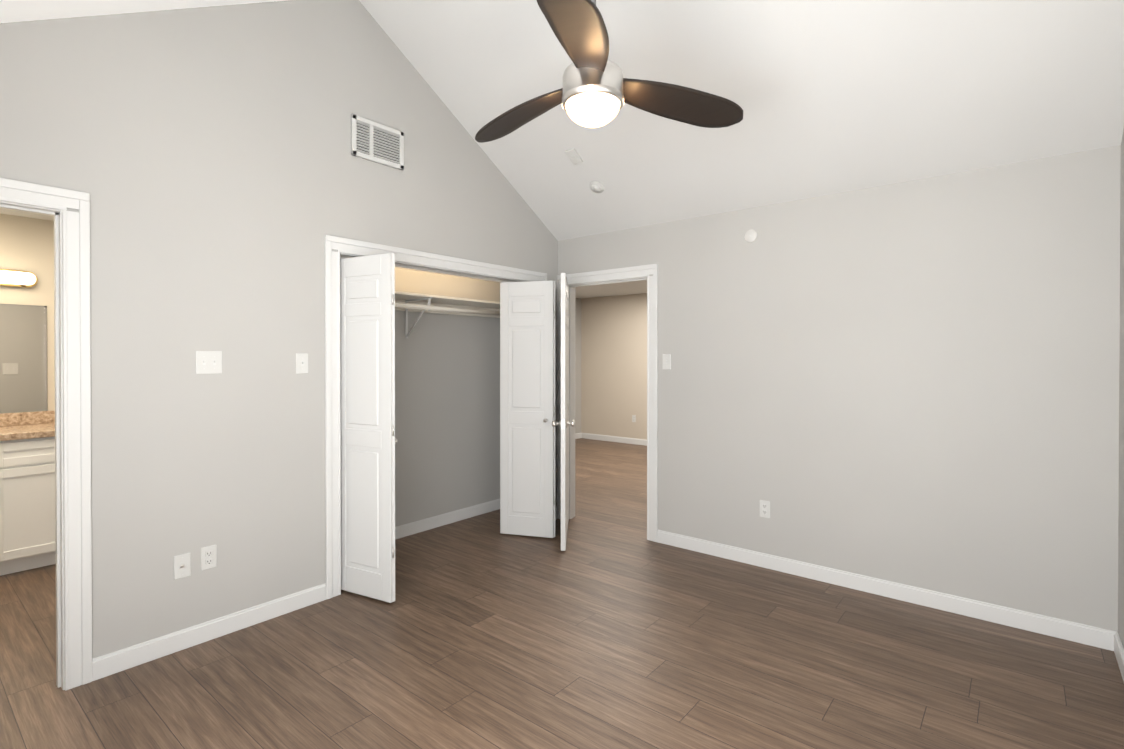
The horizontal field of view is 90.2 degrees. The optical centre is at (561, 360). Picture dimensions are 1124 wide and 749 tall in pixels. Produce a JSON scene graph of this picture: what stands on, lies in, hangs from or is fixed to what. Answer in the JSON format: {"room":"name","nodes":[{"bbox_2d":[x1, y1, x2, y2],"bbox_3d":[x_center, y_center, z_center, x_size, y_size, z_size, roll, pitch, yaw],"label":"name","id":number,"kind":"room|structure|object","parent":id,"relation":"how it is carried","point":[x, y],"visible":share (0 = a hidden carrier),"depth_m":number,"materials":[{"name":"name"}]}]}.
{"room":"empty bedroom","nodes":[
{"label":"empty bedroom","id":0,"kind":"room"},
{"bbox_2d":[0,208,53,220],"bbox_3d":[-3.340,-1.096,3.017,2.450,0.120,2.300,0,0,39],"label":"ceiling","id":1,"kind":"structure","parent":0,"point":[26,214],"depth_m":4.00,"materials":[{"name":"paint"}]},
{"bbox_2d":[0,213,54,413],"bbox_3d":[-4.240,0.180,3.764,0.120,2.440,2.300,0,0,39],"label":"wall","id":2,"kind":"structure","parent":0,"point":[26,243],"depth_m":4.11,"materials":[{"name":"paint"}]},
{"bbox_2d":[0,269,37,287],"bbox_3d":[-4.136,-0.585,3.706,0.106,0.120,0.990,0,0,39],"label":"sconce","id":3,"kind":"object","parent":2,"relation":"attached to","point":[18,278],"visible":1,"depth_m":3.98,"materials":[{"name":"white glass"}]},
{"bbox_2d":[0,304,46,412],"bbox_3d":[-4.240,-0.011,3.659,0.009,0.778,1.300,0,0,39],"label":"bathroom mirror","id":4,"kind":"object","parent":2,"relation":"attached to","point":[23,358],"visible":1,"depth_m":4.06,"materials":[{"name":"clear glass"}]},
{"bbox_2d":[0,411,54,426],"bbox_3d":[-4.044,0.424,3.889,0.020,0.090,1.620,0,0,39],"label":"backsplash","id":5,"kind":"structure","parent":2,"relation":"attached to","point":[8,419],"depth_m":4.06,"materials":[{"name":"beige stone"}]},
{"bbox_2d":[0,0,557,658],"bbox_3d":[-1.420,-0.428,3.334,0.120,3.660,4.220,0,0,39],"label":"wall","id":6,"kind":"structure","parent":0,"point":[216,170],"depth_m":2.85,"materials":[{"name":"paint"}]},
{"bbox_2d":[0,178,91,690],"bbox_3d":[-2.397,0.342,2.149,0.158,2.135,0.890,0,0,39],"label":"door frame","id":7,"kind":"structure","parent":6,"relation":"attached to","point":[72,368],"depth_m":2.40,"materials":[{"name":"white wood"}]},
{"bbox_2d":[174,553,190,579],"bbox_3d":[-1.845,1.001,2.722,0.012,0.115,0.070,0,0,39],"label":"outlet","id":8,"kind":"object","parent":6,"relation":"attached to","point":[182,565],"visible":1,"depth_m":2.72,"materials":[{"name":"grey plastic"}]},
{"bbox_2d":[201,544,216,570],"bbox_3d":[-1.773,0.991,2.812,0.009,0.115,0.070,0,0,39],"label":"duplex electrical outlet","id":9,"kind":"object","parent":6,"relation":"attached to","point":[208,557],"visible":1,"depth_m":2.81,"materials":[{"name":"grey plastic"}]},
{"bbox_2d":[196,351,221,373],"bbox_3d":[-1.767,0.011,2.807,0.016,0.115,0.116,0,0,39],"label":"double light switch","id":10,"kind":"object","parent":6,"relation":"attached to","point":[208,362],"visible":1,"depth_m":2.81,"materials":[{"name":"grey plastic"}]},
{"bbox_2d":[296,353,307,373],"bbox_3d":[-1.469,0.018,3.170,0.016,0.115,0.070,0,0,39],"label":"light switch","id":11,"kind":"object","parent":6,"relation":"attached to","point":[301,363],"visible":1,"depth_m":3.17,"materials":[{"name":"grey plastic"}]},
{"bbox_2d":[340,253,397,602],"bbox_3d":[-1.135,0.384,3.344,0.441,2.008,0.213,0,0,39],"label":"bifold door","id":12,"kind":"structure","parent":6,"relation":"in","point":[369,440],"depth_m":3.28,"materials":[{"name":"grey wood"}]},
{"bbox_2d":[351,114,403,169],"bbox_3d":[-1.159,-1.371,3.538,0.018,0.245,0.365,0,0,39],"label":"air vent","id":13,"kind":"object","parent":6,"relation":"in","point":[376,142],"visible":1,"depth_m":3.53,"materials":[{"name":"white metal"}]},
{"bbox_2d":[325,235,546,598],"bbox_3d":[-0.804,0.330,4.075,0.139,2.135,1.970,0,0,39],"label":"trim","id":14,"kind":"structure","parent":6,"relation":"attached to","point":[409,259],"depth_m":3.33,"materials":[{"name":"white wood"}]},
{"bbox_2d":[500,281,554,537],"bbox_3d":[-0.218,0.377,4.485,0.415,2.008,0.386,0,0,39],"label":"bifold door","id":15,"kind":"structure","parent":6,"relation":"in","point":[527,407],"depth_m":4.40,"materials":[{"name":"grey wood"}]},
{"bbox_2d":[395,268,499,526],"bbox_3d":[-1.329,0.176,4.427,0.120,2.440,2.420,0,0,39],"label":"wall","id":16,"kind":"structure","parent":0,"point":[447,411],"depth_m":4.75,"materials":[{"name":"paint"}]},
{"bbox_2d":[395,291,499,337],"bbox_3d":[-1.108,-0.333,4.321,0.348,0.318,2.296,0,0,39],"label":"closet shelf","id":17,"kind":"object","parent":16,"relation":"attached to","point":[406,302],"visible":0.35,"depth_m":4.45,"materials":[{"name":"beige"}]},
{"bbox_2d":[0,438,1123,748],"bbox_3d":[0.045,1.445,4.485,6.900,0.100,9.200,0,0,39],"label":"floor","id":18,"kind":"structure","parent":0,"point":[612,626],"depth_m":2.57,"materials":[{"name":"brown wood"}]},
{"bbox_2d":[0,435,55,575],"bbox_3d":[-3.821,0.958,3.710,0.596,0.885,1.600,0,0,39],"label":"bathroom vanity","id":19,"kind":"object","parent":18,"relation":"on","point":[27,490],"depth_m":3.68,"materials":[{"name":"white wood"}]},
{"bbox_2d":[0,423,54,438],"bbox_3d":[-3.825,0.492,3.710,0.587,0.044,1.620,0,0,39],"label":"countertop","id":20,"kind":"structure","parent":19,"relation":"on","point":[22,430],"depth_m":3.74,"materials":[{"name":"beige stone"}]},
{"bbox_2d":[0,0,1123,240],"bbox_3d":[0.025,-1.651,2.219,3.760,1.460,4.340,0,0,39],"label":"ceiling","id":21,"kind":"structure","parent":0,"point":[829,97],"depth_m":3.03,"materials":[{"name":"paint"}]},
{"bbox_2d":[565,148,582,164],"bbox_3d":[0.084,-1.440,3.955,0.080,0.078,0.110,0,0,39],"label":"sensor box","id":22,"kind":"object","parent":21,"relation":"attached to","point":[573,155],"visible":1,"depth_m":3.94,"materials":[{"name":"grey plastic"}]},
{"bbox_2d":[590,181,603,192],"bbox_3d":[0.259,-1.284,4.162,0.116,0.069,0.100,0,0,39],"label":"smoke detector","id":23,"kind":"object","parent":21,"relation":"attached to","point":[596,187],"visible":1,"depth_m":4.14,"materials":[{"name":"grey plastic"}]},
{"bbox_2d":[475,0,742,142],"bbox_3d":[0.000,-1.588,2.362,1.122,1.257,1.243,0,0,39],"label":"ceiling fan","id":24,"kind":"object","parent":21,"relation":"hanging from","point":[597,90],"visible":1,"depth_m":2.24,"materials":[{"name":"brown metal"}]},
{"bbox_2d":[575,298,580,433],"bbox_3d":[-0.901,0.151,8.384,0.120,2.440,4.000,0,0,39],"label":"wall","id":25,"kind":"structure","parent":0,"point":[578,365],"depth_m":9.73,"materials":[{"name":"paint"}]},
{"bbox_2d":[575,280,646,298],"bbox_3d":[0.846,-1.120,6.942,4.640,0.120,4.000,0,0,39],"label":"ceiling","id":26,"kind":"structure","parent":0,"point":[626,288],"depth_m":8.47,"materials":[{"name":"paint"}]},
{"bbox_2d":[581,293,646,439],"bbox_3d":[2.076,0.150,8.450,4.640,2.440,0.120,0,0,39],"label":"wall","id":27,"kind":"structure","parent":0,"point":[613,364],"depth_m":9.36,"materials":[{"name":"paint"}]},
{"bbox_2d":[558,145,1120,631],"bbox_3d":[0.281,0.159,4.749,6.560,2.470,0.120,0,0,39],"label":"wall","id":28,"kind":"structure","parent":0,"point":[912,383],"depth_m":3.24,"materials":[{"name":"paint"}]},
{"bbox_2d":[552,273,574,550],"bbox_3d":[0.036,0.373,4.447,0.518,2.020,0.655,0,0,39],"label":"hall door","id":29,"kind":"structure","parent":28,"relation":"in","point":[564,423],"depth_m":4.07,"materials":[{"name":"grey wood"}]},
{"bbox_2d":[557,264,657,541],"bbox_3d":[0.389,0.327,4.661,1.000,2.135,0.158,0,0,39],"label":"door frame","id":30,"kind":"structure","parent":28,"relation":"attached to","point":[622,275],"depth_m":4.43,"materials":[{"name":"white wood"}]},
{"bbox_2d":[92,433,1123,680],"bbox_3d":[0.211,1.347,4.671,6.320,0.095,8.100,0,0,39],"label":"baseboard","id":31,"kind":"structure","parent":28,"relation":"attached to","point":[160,647],"depth_m":3.09,"materials":[{"name":"white wood"}]},
{"bbox_2d":[663,354,670,368],"bbox_3d":[0.791,0.012,4.242,0.070,0.115,0.016,0,0,39],"label":"light switch","id":32,"kind":"object","parent":28,"relation":"attached to","point":[666,361],"visible":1,"depth_m":4.24,"materials":[{"name":"grey plastic"}]},
{"bbox_2d":[744,229,756,242],"bbox_3d":[1.291,-0.851,3.829,0.090,0.090,0.011,0,0,39],"label":"round cover","id":33,"kind":"object","parent":28,"relation":"attached to","point":[750,236],"visible":1,"depth_m":3.83,"materials":[{"name":"grey plastic"}]},
{"bbox_2d":[760,500,769,517],"bbox_3d":[1.369,1.005,3.778,0.070,0.115,0.009,0,0,39],"label":"outlet","id":34,"kind":"object","parent":28,"relation":"attached to","point":[764,508],"visible":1,"depth_m":3.77,"materials":[{"name":"grey plastic"}]},
{"bbox_2d":[1118,128,1123,647],"bbox_3d":[1.393,-0.413,1.025,0.120,3.660,4.220,0,0,39],"label":"wall","id":35,"kind":"structure","parent":0,"point":[1121,519],"depth_m":2.63,"materials":[{"name":"paint"}]}
]}

